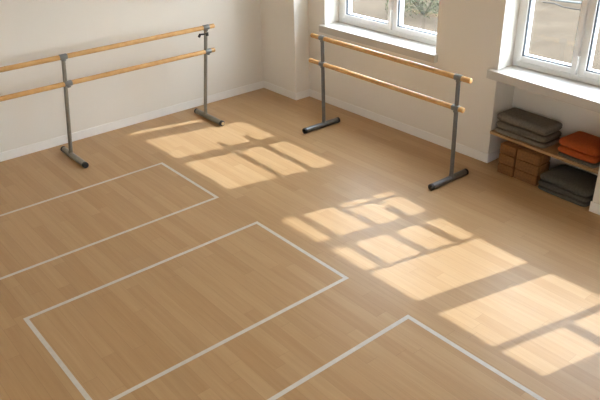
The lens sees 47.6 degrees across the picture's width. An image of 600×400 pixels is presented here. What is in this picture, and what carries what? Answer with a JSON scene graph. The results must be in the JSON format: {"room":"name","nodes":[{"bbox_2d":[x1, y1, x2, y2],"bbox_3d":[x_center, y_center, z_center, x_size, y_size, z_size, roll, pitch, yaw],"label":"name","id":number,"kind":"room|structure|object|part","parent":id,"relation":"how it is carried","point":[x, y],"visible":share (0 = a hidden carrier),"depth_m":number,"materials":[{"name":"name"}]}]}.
{"room":"exercise studio","nodes":[
{"label":"exercise studio","id":0,"kind":"room"},
{"bbox_2d":[0,0,263,152],"bbox_3d":[-2.872,-2.201,6.814,7.220,3.600,0.150,-22,35,-34],"label":"wall","id":1,"kind":"structure","parent":0,"point":[30,30],"depth_m":7.72,"materials":[{"name":"paint"}]},
{"bbox_2d":[0,81,263,161],"bbox_3d":[-3.020,-0.531,7.409,6.600,0.100,0.011,-22,35,-34],"label":"baseboard","id":2,"kind":"structure","parent":1,"relation":"attached to","point":[10,154],"depth_m":8.09,"materials":[{"name":"paint"}]},
{"bbox_2d":[0,88,599,399],"bbox_3d":[-0.196,1.053,4.625,7.615,0.200,8.845,-22,35,-34],"label":"floor","id":3,"kind":"structure","parent":0,"point":[504,268],"depth_m":5.38,"materials":[{"name":"brown wood"}]},
{"bbox_2d":[0,162,218,279],"bbox_3d":[-1.914,0.120,6.242,2.093,0.001,1.070,-22,35,-34],"label":"tape","id":4,"kind":"object","parent":3,"relation":"on","point":[162,163],"visible":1,"depth_m":6.30,"materials":[{"name":"white plastic"}]},
{"bbox_2d":[0,24,224,167],"bbox_3d":[-2.383,-0.943,7.077,3.767,1.114,0.595,-22,35,-34],"label":"ballet barre","id":5,"kind":"object","parent":3,"relation":"on","point":[66,84],"visible":1,"depth_m":7.24,"materials":[{"name":"brown wood"}]},
{"bbox_3d":[-2.438,-0.975,7.130,0.152,1.050,0.040,-22,35,-34],"label":"post","id":6,"kind":"part","parent":5,"relation":"part of","materials":[{"name":"metal"}]},
{"bbox_3d":[-2.430,-1.195,7.026,3.698,0.050,0.050,-22,35,-34],"label":"handrail","id":7,"kind":"part","parent":5,"relation":"part of","materials":[{"name":"brown wood"}]},
{"bbox_3d":[-2.448,-1.437,6.885,3.767,0.050,0.050,-22,35,-34],"label":"handrail","id":8,"kind":"part","parent":5,"relation":"part of","materials":[{"name":"brown wood"}]},
{"bbox_3d":[-1.122,-1.518,8.087,0.152,1.050,0.040,-22,35,-34],"label":"post","id":9,"kind":"part","parent":5,"relation":"part of","materials":[{"name":"metal"}]},
{"bbox_2d":[23,221,347,399],"bbox_3d":[-0.803,0.725,5.054,2.090,0.001,1.180,-22,35,-34],"label":"tape","id":10,"kind":"object","parent":3,"relation":"on","point":[44,342],"visible":1,"depth_m":4.85,"materials":[{"name":"white plastic"}]},
{"bbox_2d":[302,33,472,190],"bbox_3d":[0.802,-1.002,7.083,0.540,1.074,2.259,-22,34,-33],"label":"ballet barre","id":11,"kind":"object","parent":3,"relation":"on","point":[455,107],"visible":1,"depth_m":6.72,"materials":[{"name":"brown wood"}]},
{"bbox_3d":[0.262,-1.335,7.723,0.040,1.006,0.058,-22,34,-33],"label":"post","id":12,"kind":"part","parent":11,"relation":"part of","materials":[{"name":"metal"}]},
{"bbox_3d":[0.809,-1.211,7.018,0.050,0.050,2.209,-22,34,-33],"label":"handrail","id":13,"kind":"part","parent":11,"relation":"part of","materials":[{"name":"brown wood"}]},
{"bbox_3d":[0.830,-1.453,6.851,0.050,0.050,2.222,-22,34,-33],"label":"handrail","id":14,"kind":"part","parent":11,"relation":"part of","materials":[{"name":"brown wood"}]},
{"bbox_3d":[1.458,-0.665,6.410,0.040,1.006,0.058,-22,34,-33],"label":"post","id":15,"kind":"part","parent":11,"relation":"part of","materials":[{"name":"metal"}]},
{"bbox_2d":[267,315,544,399],"bbox_3d":[0.344,1.349,3.830,2.090,0.001,1.190,-22,35,-34],"label":"tape","id":16,"kind":"object","parent":3,"relation":"on","point":[406,317],"visible":1,"depth_m":4.41,"materials":[{"name":"white plastic"}]},
{"bbox_2d":[497,162,514,176],"bbox_3d":[2.126,-0.336,6.800,0.260,0.103,0.185,-22,34,-33],"label":"block","id":17,"kind":"object","parent":3,"relation":"on","point":[502,168],"visible":0.47,"depth_m":6.72,"materials":[{"name":"brown"}]},
{"bbox_2d":[498,152,516,166],"bbox_3d":[2.126,-0.429,6.753,0.260,0.103,0.185,-21,34,-32],"label":"block","id":18,"kind":"object","parent":17,"relation":"on","point":[505,159],"visible":0.47,"depth_m":6.67,"materials":[{"name":"brown"}]},
{"bbox_2d":[500,140,522,157],"bbox_3d":[2.127,-0.521,6.703,0.260,0.103,0.185,-21,34,-33],"label":"block","id":19,"kind":"object","parent":18,"relation":"on","point":[509,148],"visible":0.57,"depth_m":6.63,"materials":[{"name":"brown"}]},
{"bbox_2d":[514,168,540,185],"bbox_3d":[2.249,-0.249,6.631,0.200,0.103,0.251,-22,34,-33],"label":"block","id":20,"kind":"object","parent":3,"relation":"on","point":[523,176],"visible":0.54,"depth_m":6.56,"materials":[{"name":"brown"}]},
{"bbox_2d":[515,159,549,175],"bbox_3d":[2.247,-0.339,6.578,0.200,0.103,0.251,-21,34,-32],"label":"block","id":21,"kind":"object","parent":20,"relation":"on","point":[532,169],"visible":0.73,"depth_m":6.50,"materials":[{"name":"brown"}]},
{"bbox_2d":[516,146,550,165],"bbox_3d":[2.245,-0.434,6.534,0.200,0.103,0.251,-22,34,-33],"label":"block","id":22,"kind":"object","parent":21,"relation":"on","point":[528,155],"visible":0.76,"depth_m":6.46,"materials":[{"name":"brown"}]},
{"bbox_2d":[538,184,592,206],"bbox_3d":[2.562,-0.092,6.390,0.414,0.039,0.532,-20,33,-31],"label":"mat","id":23,"kind":"object","parent":3,"relation":"on","point":[545,189],"visible":0.27,"depth_m":6.25,"materials":[{"name":"fabric"}]},
{"bbox_2d":[538,179,593,202],"bbox_3d":[2.558,-0.136,6.374,0.410,0.051,0.532,-20,33,-31],"label":"mat","id":24,"kind":"object","parent":23,"relation":"on","point":[541,182],"visible":0.3,"depth_m":6.24,"materials":[{"name":"fabric"}]},
{"bbox_2d":[540,164,596,196],"bbox_3d":[2.559,-0.193,6.341,0.405,0.080,0.527,-20,33,-31],"label":"mat","id":25,"kind":"object","parent":24,"relation":"on","point":[577,181],"visible":0.96,"depth_m":6.29,"materials":[{"name":"fabric"}]},
{"bbox_2d":[260,0,599,203],"bbox_3d":[2.368,-1.772,5.766,0.620,3.600,8.300,-22,35,-34],"label":"wall","id":26,"kind":"structure","parent":0,"point":[474,37],"depth_m":7.25,"materials":[{"name":"paint"}]},
{"bbox_2d":[319,22,437,62],"bbox_3d":[0.986,-1.798,7.702,0.345,0.085,1.953,-22,35,-34],"label":"windowsill","id":27,"kind":"structure","parent":26,"relation":"attached to","point":[396,44],"depth_m":7.62,"materials":[{"name":"white paint"}]},
{"bbox_2d":[339,0,436,45],"bbox_3d":[1.099,-2.533,7.384,0.161,1.505,1.930,-22,35,-34],"label":"window","id":28,"kind":"structure","parent":26,"relation":"in","point":[394,25],"depth_m":7.70,"materials":[{"name":"white plastic"}]},
{"bbox_3d":[0.803,-2.699,7.736,0.117,1.370,0.803,-22,35,-34],"label":"sash","id":29,"kind":"part","parent":28,"relation":"part of","materials":[{"name":"white plastic"}]},
{"bbox_3d":[1.022,-2.083,7.644,0.048,0.130,0.028,-22,35,-34],"label":"handle","id":30,"kind":"part","parent":28,"relation":"part of","materials":[{"name":"white plastic"}]},
{"bbox_3d":[1.384,-2.382,7.116,0.117,1.370,0.943,-22,35,-34],"label":"sash","id":31,"kind":"part","parent":28,"relation":"part of","materials":[{"name":"white plastic"}]},
{"bbox_2d":[264,81,599,214],"bbox_3d":[2.378,-0.213,6.562,0.561,0.100,8.289,-22,35,-34],"label":"baseboard","id":32,"kind":"structure","parent":26,"relation":"attached to","point":[594,207],"depth_m":7.84,"materials":[{"name":"paint"}]},
{"bbox_2d":[486,65,599,112],"bbox_3d":[2.857,-0.736,5.623,0.465,0.085,2.995,-22,35,-34],"label":"windowsill","id":33,"kind":"structure","parent":26,"relation":"attached to","point":[573,92],"depth_m":6.15,"materials":[{"name":"white paint"}]},
{"bbox_2d":[490,129,598,173],"bbox_3d":[2.402,-0.506,6.491,0.420,0.028,1.235,-22,35,-34],"label":"niche shelf","id":34,"kind":"object","parent":26,"relation":"attached to","point":[552,151],"visible":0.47,"depth_m":6.41,"materials":[{"name":"brown wood"}]},
{"bbox_2d":[495,127,560,147],"bbox_3d":[2.230,-0.645,6.677,0.302,0.050,0.600,-20,33,-31],"label":"folded blanket","id":35,"kind":"object","parent":34,"relation":"on","point":[497,129],"visible":0.47,"depth_m":6.52,"materials":[{"name":"grey fabric"}]},
{"bbox_2d":[496,120,561,142],"bbox_3d":[2.227,-0.697,6.648,0.301,0.068,0.589,-20,33,-31],"label":"folded blanket","id":36,"kind":"object","parent":35,"relation":"on","point":[511,128],"visible":0.46,"depth_m":6.51,"materials":[{"name":"grey fabric"}]},
{"bbox_2d":[497,108,562,135],"bbox_3d":[2.224,-0.772,6.609,0.299,0.098,0.594,-20,33,-31],"label":"folded blanket","id":37,"kind":"object","parent":36,"relation":"on","point":[526,120],"visible":1,"depth_m":6.52,"materials":[{"name":"grey fabric"}]},
{"bbox_2d":[558,152,599,167],"bbox_3d":[2.614,-0.406,6.227,0.337,0.034,0.398,-20,33,-31],"label":"folded blanket","id":38,"kind":"object","parent":34,"relation":"on","point":[577,160],"visible":0.29,"depth_m":6.11,"materials":[{"name":"grey fabric"}]},
{"bbox_2d":[558,145,599,163],"bbox_3d":[2.607,-0.450,6.209,0.333,0.060,0.397,-20,33,-31],"label":"folded blanket","id":39,"kind":"object","parent":38,"relation":"on","point":[591,159],"visible":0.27,"depth_m":6.10,"materials":[{"name":"orange fabric"}]},
{"bbox_2d":[559,131,599,156],"bbox_3d":[2.607,-0.520,6.176,0.329,0.090,0.402,-20,33,-31],"label":"folded blanket","id":40,"kind":"object","parent":39,"relation":"on","point":[586,143],"visible":1,"depth_m":6.12,"materials":[{"name":"orange fabric"}]},
{"bbox_2d":[512,0,599,85],"bbox_3d":[2.996,-1.500,5.360,0.161,1.505,2.850,-22,35,-34],"label":"window","id":41,"kind":"structure","parent":26,"relation":"in","point":[579,69],"depth_m":6.17,"materials":[{"name":"white plastic"}]},
{"bbox_3d":[2.491,-1.240,6.101,0.048,0.130,0.028,-22,35,-34],"label":"handle","id":42,"kind":"part","parent":41,"relation":"part of","materials":[{"name":"white plastic"}]},
{"bbox_3d":[2.891,-1.562,5.508,0.117,1.370,1.066,-22,35,-34],"label":"sash","id":43,"kind":"part","parent":41,"relation":"part of","materials":[{"name":"white plastic"}]},
{"label":"outside","id":44,"kind":"structure","parent":0,"visible":0},
{"bbox_2d":[352,0,599,70],"bbox_3d":[10.631,-2.798,11.744,100.620,0.265,70.000,-22,35,-34],"label":"ground","id":45,"kind":"structure","parent":44,"point":[554,27],"depth_m":13.10,"materials":[{"name":"soil"}]},
{"bbox_2d":[384,0,438,18],"bbox_3d":[2.530,-4.184,13.767,1.642,0.900,1.623,-22,35,-34],"label":"shrub","id":46,"kind":"object","parent":45,"relation":"on","point":[419,7],"visible":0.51,"depth_m":13.61,"materials":[{"name":"green plant"}]},
{"bbox_2d":[543,1,579,9],"bbox_3d":[5.332,-3.941,13.843,0.120,0.044,1.067,-17,32,-27],"label":"branch","id":47,"kind":"object","parent":45,"relation":"on","point":[543,1],"visible":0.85,"depth_m":13.82,"materials":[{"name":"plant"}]},
{"bbox_2d":[550,0,581,3],"bbox_3d":[5.648,-4.077,14.019,2.252,0.043,0.095,19,34,34],"label":"metal pipe","id":48,"kind":"object","parent":45,"relation":"on","point":[566,1],"visible":0.69,"depth_m":14.06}
]}

